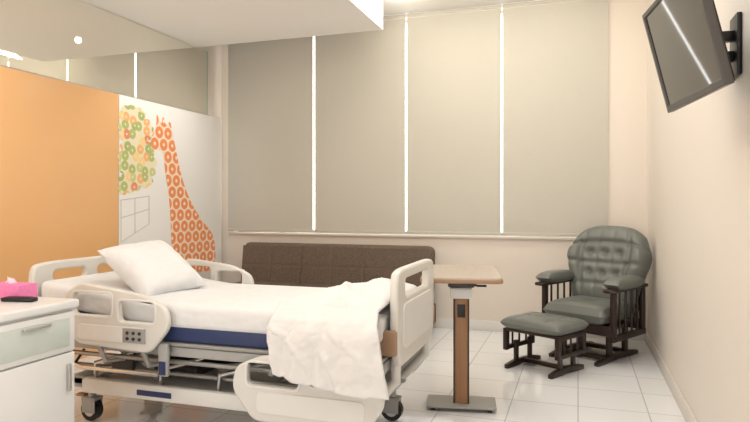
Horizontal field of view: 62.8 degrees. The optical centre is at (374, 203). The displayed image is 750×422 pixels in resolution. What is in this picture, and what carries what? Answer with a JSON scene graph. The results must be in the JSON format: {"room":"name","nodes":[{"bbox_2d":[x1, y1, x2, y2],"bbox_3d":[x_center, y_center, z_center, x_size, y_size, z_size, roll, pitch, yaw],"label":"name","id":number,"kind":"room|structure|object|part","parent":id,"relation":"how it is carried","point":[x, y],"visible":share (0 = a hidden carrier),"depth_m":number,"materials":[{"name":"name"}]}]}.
{"room":"hospital room","nodes":[
{"label":"hospital room","id":0,"kind":"room"},
{"bbox_2d":[196,45,221,281],"bbox_3d":[-2.993,-0.350,3.465,0.140,3.200,7.900,0,0,18],"label":"wall","id":1,"kind":"structure","parent":0,"point":[214,52],"depth_m":6.88,"materials":[{"name":"paint"}]},
{"bbox_2d":[0,66,118,360],"bbox_3d":[-3.140,0.145,2.719,0.050,2.210,5.590,0,0,18],"label":"wall panel","id":2,"kind":"object","parent":1,"relation":"attached to","point":[59,140],"visible":0.55,"depth_m":4.71,"materials":[{"name":"orange laminate"}]},
{"bbox_2d":[0,0,208,115],"bbox_3d":[-2.834,-1.311,3.676,0.030,0.700,6.400,0,0,18],"label":"mirror","id":3,"kind":"object","parent":1,"relation":"attached to","point":[79,42],"visible":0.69,"depth_m":5.21,"materials":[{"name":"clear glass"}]},
{"bbox_2d":[119,94,220,280],"bbox_3d":[-2.006,0.145,6.149,0.050,2.210,1.624,0,0,18],"label":"wall panel","id":4,"kind":"object","parent":1,"relation":"attached to","point":[197,137],"visible":0.44,"depth_m":6.18,"materials":[{"name":"white paint"}]},
{"bbox_2d":[121,196,148,241],"bbox_3d":[-2.171,0.129,5.564,0.005,0.414,0.376,0,0,18],"label":"print","id":5,"kind":"object","parent":4,"relation":"attached to","point":[143,196],"visible":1,"depth_m":5.55},
{"bbox_2d":[117,105,156,194],"bbox_3d":[-2.159,-0.486,5.599,0.002,0.815,0.535,0,0,18],"label":"print","id":6,"kind":"object","parent":4,"relation":"attached to","point":[138,163],"visible":1,"depth_m":5.56},
{"bbox_2d":[150,115,214,271],"bbox_3d":[-1.937,-0.067,6.272,0.002,1.582,1.092,0,0,18],"label":"print","id":7,"kind":"object","parent":4,"relation":"attached to","point":[191,238],"visible":0.89,"depth_m":6.19},
{"bbox_2d":[74,327,685,421],"bbox_3d":[-0.832,1.300,2.676,4.740,0.100,8.040,0,0,18],"label":"floor","id":8,"kind":"structure","parent":0,"point":[633,388],"depth_m":4.05,"materials":[{"name":"white tile"}]},
{"bbox_2d":[0,297,78,421],"bbox_3d":[-1.635,0.840,2.637,0.490,0.820,0.470,0,0,18],"label":"base cabinet","id":9,"kind":"object","parent":8,"relation":"on","point":[37,337],"visible":0.97,"depth_m":2.58,"materials":[{"name":"wood"}]},
{"bbox_2d":[0,276,37,298],"bbox_3d":[-1.673,0.381,2.823,0.210,0.097,0.100,0,0,18],"label":"tissue box","id":10,"kind":"object","parent":9,"relation":"on","point":[11,287],"visible":0.94,"depth_m":2.78,"materials":[{"name":"cardboard"}]},
{"bbox_2d":[1,296,37,301],"bbox_3d":[-1.569,0.419,2.709,0.150,0.020,0.044,0,0,6],"label":"remote control","id":11,"kind":"object","parent":9,"relation":"on","point":[8,298],"visible":1,"depth_m":2.69,"materials":[{"name":"black plastic"}]},
{"bbox_3d":[-1.427,0.568,2.568,0.016,0.175,0.424,0,0,18],"label":"drawer","id":12,"kind":"part","parent":9,"relation":"part of","materials":[{"name":"white glass"}]},
{"bbox_3d":[-1.409,0.516,2.562,0.014,0.012,0.140,0,0,18],"label":"handle","id":13,"kind":"part","parent":9,"relation":"part of","materials":[{"name":"metal"}]},
{"bbox_3d":[-1.427,0.908,2.568,0.016,0.493,0.424,0,0,18],"label":"door","id":14,"kind":"part","parent":9,"relation":"part of","materials":[{"name":"white laminate"}]},
{"bbox_3d":[-1.357,0.770,2.727,0.016,0.120,0.015,0,0,18],"label":"handle","id":15,"kind":"part","parent":9,"relation":"part of","materials":[{"name":"metal"}]},
{"bbox_2d":[28,256,434,421],"bbox_3d":[-0.800,0.779,3.551,2.171,0.938,1.013,0,0,18],"label":"hospital bed","id":16,"kind":"object","parent":8,"relation":"on","point":[147,367],"visible":0.66,"depth_m":3.20,"materials":[{"name":"beige plastic"}]},
{"bbox_3d":[-1.808,0.583,3.895,0.040,0.495,0.900,0,0,18],"label":"headboard","id":17,"kind":"part","parent":16,"relation":"part of","materials":[{"name":"beige plastic"}]},
{"bbox_3d":[-1.506,0.532,3.265,0.278,0.143,0.008,0,0,18],"label":"grip moulding","id":18,"kind":"part","parent":16,"relation":"part of","materials":[{"name":"beige plastic"}]},
{"bbox_3d":[-1.444,0.886,3.416,0.316,0.195,0.043,0,0,18],"label":"mechanism rod","id":19,"kind":"part","parent":16,"relation":"part of","materials":[{"name":"silver metal"}]},
{"bbox_3d":[-1.361,0.596,3.236,0.663,0.344,0.034,0,0,18],"label":"rail","id":20,"kind":"part","parent":16,"relation":"part of","materials":[{"name":"beige plastic"}]},
{"bbox_3d":[-1.443,0.896,3.500,0.362,0.244,0.038,0,0,18],"label":"lift arm","id":21,"kind":"part","parent":16,"relation":"part of","materials":[{"name":"grey metal"}]},
{"bbox_3d":[-1.246,0.682,3.174,0.140,0.075,0.008,0,0,18],"label":"control panel","id":22,"kind":"part","parent":16,"relation":"part of","materials":[{"name":"grey plastic"}]},
{"bbox_3d":[-1.235,0.560,3.176,0.248,0.133,0.008,0,0,18],"label":"grip moulding","id":23,"kind":"part","parent":16,"relation":"part of","materials":[{"name":"beige plastic"}]},
{"bbox_3d":[-1.186,1.020,3.292,0.220,0.030,0.005,0,0,18],"label":"name plate","id":24,"kind":"part","parent":16,"relation":"part of","materials":[{"name":"blue plastic"}]},
{"bbox_3d":[-1.090,0.805,3.170,0.060,0.170,0.025,0,0,18],"label":"release lever","id":25,"kind":"part","parent":16,"relation":"part of","materials":[{"name":"grey plastic"}]},
{"bbox_3d":[-0.915,0.830,3.189,1.800,0.026,0.025,0,0,18],"label":"cross rod","id":26,"kind":"part","parent":16,"relation":"part of","materials":[{"name":"grey metal"}]},
{"bbox_3d":[-1.027,0.886,3.278,0.316,0.195,0.043,0,0,18],"label":"mechanism rod","id":27,"kind":"part","parent":16,"relation":"part of","materials":[{"name":"silver metal"}]},
{"bbox_3d":[-0.890,0.920,3.264,1.800,0.026,0.025,0,0,18],"label":"cross rod","id":28,"kind":"part","parent":16,"relation":"part of","materials":[{"name":"grey metal"}]},
{"bbox_2d":[42,271,389,348],"bbox_3d":[-0.799,0.579,3.561,2.037,0.283,0.864,0,0,18],"label":"mattress","id":29,"kind":"object","parent":16,"relation":"on","point":[216,312],"visible":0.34,"depth_m":3.24,"materials":[{"name":"white fabric"}]},
{"bbox_2d":[98,240,206,295],"bbox_3d":[-1.318,0.384,3.659,0.381,0.318,0.484,0,0,29],"label":"pillow","id":30,"kind":"object","parent":29,"relation":"on","point":[149,268],"visible":0.91,"depth_m":3.53,"materials":[{"name":"white fabric"}]},
{"bbox_2d":[266,277,416,399],"bbox_3d":[-0.091,0.620,3.138,0.607,0.447,0.927,0,0,18],"label":"blanket","id":31,"kind":"object","parent":29,"relation":"on","point":[327,339],"visible":0.91,"depth_m":2.75,"materials":[{"name":"white fabric"}]},
{"bbox_3d":[-1.088,0.541,4.157,0.603,0.334,0.034,0,0,18],"label":"rail","id":32,"kind":"part","parent":16,"relation":"part of","materials":[{"name":"beige plastic"}]},
{"bbox_3d":[-0.797,0.770,3.560,2.050,0.050,0.840,0,0,18],"label":"deck frame","id":33,"kind":"part","parent":16,"relation":"part of","materials":[{"name":"grey plastic"}]},
{"bbox_3d":[-0.793,1.015,3.559,1.840,0.070,0.660,0,0,18],"label":"frame","id":34,"kind":"part","parent":16,"relation":"part of","materials":[{"name":"grey plastic"}]},
{"bbox_3d":[-0.685,0.886,3.165,0.316,0.195,0.043,0,0,18],"label":"mechanism rod","id":35,"kind":"part","parent":16,"relation":"part of","materials":[{"name":"silver metal"}]},
{"bbox_3d":[-0.491,0.820,2.930,0.296,0.133,0.008,0,0,18],"label":"grip moulding","id":36,"kind":"part","parent":16,"relation":"part of","materials":[{"name":"beige plastic"}]},
{"bbox_3d":[-0.446,0.896,3.170,0.362,0.244,0.038,0,0,18],"label":"lift arm","id":37,"kind":"part","parent":16,"relation":"part of","materials":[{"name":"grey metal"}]},
{"bbox_3d":[-0.325,0.866,2.893,0.774,0.365,0.034,0,0,18],"label":"rail","id":38,"kind":"part","parent":16,"relation":"part of","materials":[{"name":"beige plastic"}]},
{"bbox_3d":[-0.165,0.792,2.822,0.333,0.143,0.008,0,0,18],"label":"grip moulding","id":39,"kind":"part","parent":16,"relation":"part of","materials":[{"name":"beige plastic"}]},
{"bbox_3d":[0.038,0.884,2.968,0.183,0.268,0.048,0,0,18],"label":"footboard post","id":40,"kind":"part","parent":16,"relation":"part of","materials":[{"name":"beige plastic"}]},
{"bbox_3d":[-0.042,0.866,3.811,0.734,0.364,0.034,0,0,18],"label":"rail","id":41,"kind":"part","parent":16,"relation":"part of","materials":[{"name":"beige plastic"}]},
{"bbox_3d":[0.206,0.545,3.228,0.042,0.470,0.760,0,0,18],"label":"footboard","id":42,"kind":"part","parent":16,"relation":"part of","materials":[{"name":"beige plastic"}]},
{"bbox_3d":[0.226,0.884,3.538,0.183,0.268,0.048,0,0,18],"label":"footboard post","id":43,"kind":"part","parent":16,"relation":"part of","materials":[{"name":"beige plastic"}]},
{"bbox_2d":[235,242,435,321],"bbox_3d":[-0.513,0.833,6.092,2.100,0.835,0.846,0,0,18],"label":"sofa","id":44,"kind":"object","parent":8,"relation":"on","point":[268,263],"visible":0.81,"depth_m":6.31,"materials":[{"name":"brown fabric"}]},
{"bbox_2d":[235,281,297,285],"bbox_3d":[-1.205,0.905,6.228,0.690,0.170,0.670,0,0,18],"label":"seat cushion","id":45,"kind":"object","parent":44,"relation":"on","point":[281,283],"depth_m":6.36,"materials":[{"name":"brown fabric"}]},
{"bbox_2d":[294,283,338,287],"bbox_3d":[-0.543,0.905,6.010,0.690,0.170,0.670,0,0,18],"label":"seat cushion","id":46,"kind":"object","parent":44,"relation":"on","point":[324,285],"depth_m":6.25,"materials":[{"name":"brown fabric"}]},
{"bbox_3d":[-0.416,0.657,6.385,2.100,0.484,0.228,0,0,18],"label":"backrest","id":47,"kind":"part","parent":44,"relation":"part of","materials":[{"name":"brown fabric"}]},
{"bbox_2d":[420,264,502,412],"bbox_3d":[0.558,0.841,3.980,0.490,0.819,0.775,0,0,8],"label":"table","id":48,"kind":"object","parent":8,"relation":"on","point":[461,279],"visible":0.81,"depth_m":3.73,"materials":[{"name":"brown wood"}]},
{"bbox_3d":[0.524,0.650,3.732,0.048,0.080,0.006,0,0,8],"label":"control plate","id":49,"kind":"part","parent":48,"relation":"part of","materials":[{"name":"black plastic"}]},
{"bbox_2d":[500,312,588,378],"bbox_3d":[1.287,1.053,4.672,0.440,0.394,0.510,0,0,-42],"label":"ottoman","id":50,"kind":"object","parent":8,"relation":"on","point":[560,328],"visible":1,"depth_m":4.58,"materials":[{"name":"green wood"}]},
{"bbox_3d":[1.010,1.036,4.727,0.040,0.168,0.036,0,0,-42],"label":"post","id":51,"kind":"part","parent":50,"relation":"part of","materials":[{"name":"brown wood"}]},
{"bbox_3d":[1.137,1.100,4.840,0.380,0.034,0.030,0,0,-42],"label":"rail","id":52,"kind":"part","parent":50,"relation":"part of","materials":[{"name":"brown wood"}]},
{"bbox_3d":[1.287,0.959,4.672,0.380,0.022,0.470,0,0,-42],"label":"frame","id":53,"kind":"part","parent":50,"relation":"part of","materials":[{"name":"brown wood"}]},
{"bbox_2d":[500,312,588,335],"bbox_3d":[1.287,0.908,4.672,0.420,0.105,0.510,0,0,-42],"label":"cushion","id":54,"kind":"object","parent":50,"relation":"on","point":[530,323],"depth_m":4.55,"materials":[{"name":"grey leather"}]},
{"bbox_3d":[1.310,1.036,4.391,0.040,0.168,0.036,0,0,-42],"label":"post","id":55,"kind":"part","parent":50,"relation":"part of","materials":[{"name":"brown wood"}]},
{"bbox_3d":[1.437,0.970,4.504,0.380,0.034,0.030,0,0,-42],"label":"rail","id":56,"kind":"part","parent":50,"relation":"part of","materials":[{"name":"brown wood"}]},
{"bbox_3d":[1.437,1.100,4.504,0.380,0.034,0.030,0,0,-42],"label":"rail","id":57,"kind":"part","parent":50,"relation":"part of","materials":[{"name":"brown wood"}]},
{"bbox_3d":[1.564,1.036,4.617,0.040,0.168,0.036,0,0,-42],"label":"post","id":58,"kind":"part","parent":50,"relation":"part of","materials":[{"name":"brown wood"}]},
{"bbox_2d":[535,226,651,366],"bbox_3d":[1.837,0.718,5.108,0.782,1.063,0.730,0,0,-42],"label":"glider chair","id":59,"kind":"object","parent":8,"relation":"on","point":[609,266],"visible":0.97,"depth_m":5.04,"materials":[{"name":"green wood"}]},
{"bbox_3d":[1.424,0.853,5.142,0.050,0.355,0.036,0,0,-42],"label":"post","id":60,"kind":"part","parent":59,"relation":"part of","materials":[{"name":"brown wood"}]},
{"bbox_3d":[1.587,0.662,5.283,0.640,0.026,0.093,0,0,-42],"label":"armrest","id":61,"kind":"part","parent":59,"relation":"part of","materials":[{"name":"brown wood"}]},
{"bbox_2d":[543,295,635,324],"bbox_3d":[1.769,0.866,5.048,0.560,0.169,0.530,0,0,-42],"label":"seat cushion","id":62,"kind":"object","parent":59,"relation":"on","point":[593,309],"depth_m":4.90,"materials":[{"name":"grey leather"}]},
{"bbox_2d":[567,226,651,307],"bbox_3d":[1.990,0.515,5.244,0.320,0.656,0.721,0,0,-42],"label":"cushion","id":63,"kind":"object","parent":59,"relation":"on","point":[599,254],"depth_m":5.17,"materials":[{"name":"grey leather"}]},
{"bbox_3d":[1.799,0.980,5.074,0.520,0.080,0.600,0,0,-42],"label":"seat frame","id":64,"kind":"part","parent":59,"relation":"part of","materials":[{"name":"brown wood"}]},
{"bbox_3d":[1.823,0.853,4.694,0.050,0.355,0.036,0,0,-42],"label":"post","id":65,"kind":"part","parent":59,"relation":"part of","materials":[{"name":"brown wood"}]},
{"bbox_3d":[1.986,0.662,4.835,0.640,0.026,0.093,0,0,-42],"label":"armrest","id":66,"kind":"part","parent":59,"relation":"part of","materials":[{"name":"brown wood"}]},
{"bbox_3d":[2.006,1.035,4.857,0.540,0.050,0.036,0,0,-42],"label":"rail","id":67,"kind":"part","parent":59,"relation":"part of","materials":[{"name":"brown wood"}]},
{"bbox_3d":[2.182,0.853,5.013,0.050,0.355,0.036,0,0,-42],"label":"post","id":68,"kind":"part","parent":59,"relation":"part of","materials":[{"name":"brown wood"}]},
{"bbox_2d":[222,0,646,329],"bbox_3d":[0.399,-0.350,6.398,4.460,3.200,0.200,0,0,18],"label":"wall","id":69,"kind":"structure","parent":0,"point":[518,262],"depth_m":5.89,"materials":[{"name":"paint"}]},
{"bbox_2d":[229,232,575,239],"bbox_3d":[0.271,0.328,6.362,4.020,0.025,0.110,0,0,18],"label":"sill","id":70,"kind":"structure","parent":69,"relation":"attached to","point":[254,233],"depth_m":6.28,"materials":[{"name":"paint"}]},
{"bbox_2d":[242,11,576,236],"bbox_3d":[0.304,-0.802,6.461,3.920,2.235,0.060,0,0,18],"label":"window","id":71,"kind":"structure","parent":69,"relation":"in","point":[501,11],"depth_m":6.42,"materials":[{"name":"metal"}]},
{"bbox_2d":[228,37,312,231],"bbox_3d":[-1.157,-0.821,6.768,1.042,2.242,0.044,0,0,18],"label":"roller blind","id":72,"kind":"object","parent":71,"relation":"attached to","point":[270,83],"visible":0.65,"depth_m":6.75,"materials":[{"name":"fabric"}]},
{"bbox_2d":[315,14,405,232],"bbox_3d":[-0.164,-0.821,6.439,1.002,2.242,0.044,0,0,18],"label":"roller blind","id":73,"kind":"object","parent":71,"relation":"attached to","point":[360,76],"visible":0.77,"depth_m":6.42,"materials":[{"name":"fabric"}]},
{"bbox_2d":[407,5,500,234],"bbox_3d":[0.779,-0.821,6.127,0.944,2.242,0.044,0,0,18],"label":"roller blind","id":74,"kind":"object","parent":71,"relation":"attached to","point":[454,55],"visible":1,"depth_m":6.11,"materials":[{"name":"fabric"}]},
{"bbox_2d":[503,0,607,235],"bbox_3d":[1.699,-0.821,5.823,0.955,2.242,0.044,0,0,18],"label":"roller blind","id":75,"kind":"object","parent":71,"relation":"attached to","point":[555,52],"visible":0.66,"depth_m":5.81,"materials":[{"name":"fabric"}]},
{"bbox_2d":[433,318,645,340],"bbox_3d":[0.359,1.200,6.299,4.446,0.100,0.014,0,0,18],"label":"baseboard","id":76,"kind":"structure","parent":69,"relation":"attached to","point":[482,325],"depth_m":6.05,"materials":[{"name":"paint"}]},
{"bbox_2d":[383,0,539,15],"bbox_3d":[-0.832,-2.000,2.676,4.740,0.100,8.040,0,0,18],"label":"ceiling","id":77,"kind":"structure","parent":0,"point":[390,7],"depth_m":6.00,"materials":[{"name":"paint"}]},
{"bbox_2d":[82,0,382,46],"bbox_3d":[-2.045,-1.808,2.783,2.090,0.285,7.200,0,0,18],"label":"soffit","id":78,"kind":"structure","parent":77,"relation":"attached to","point":[196,23],"depth_m":5.51,"materials":[{"name":"paint"}]},
{"bbox_2d":[647,0,749,421],"bbox_3d":[1.374,-0.350,2.021,0.140,3.200,7.900,0,0,18],"label":"wall","id":79,"kind":"structure","parent":0,"point":[698,153],"depth_m":3.07,"materials":[{"name":"paint"}]},
{"bbox_2d":[646,330,696,421],"bbox_3d":[1.267,1.200,1.943,0.014,0.100,7.686,0,0,18],"label":"baseboard","id":80,"kind":"structure","parent":79,"relation":"attached to","point":[679,398],"depth_m":4.06,"materials":[{"name":"beige paint"}]},
{"bbox_2d":[722,12,741,78],"bbox_3d":[1.326,-0.620,2.374,0.171,0.240,0.260,0,0,18],"label":"wall bracket","id":81,"kind":"object","parent":79,"relation":"attached to","point":[734,36],"visible":0.3,"depth_m":2.38,"materials":[{"name":"black plastic"}]},
{"bbox_2d":[642,0,734,112],"bbox_3d":[1.149,-0.596,2.293,0.138,0.423,0.620,0,0,10],"label":"television","id":82,"kind":"object","parent":81,"relation":"attached to","point":[686,39],"visible":1,"depth_m":2.24,"materials":[{"name":"silver metal"}]},
{"bbox_3d":[1.358,-0.620,2.437,0.115,0.160,0.040,0,0,18],"label":"arm","id":83,"kind":"part","parent":81,"relation":"part of","materials":[{"name":"black plastic"}]},
{"bbox_3d":[1.420,-0.620,2.416,0.019,0.240,0.120,0,0,18],"label":"wall plate","id":84,"kind":"part","parent":81,"relation":"part of","materials":[{"name":"black plastic"}]}
]}

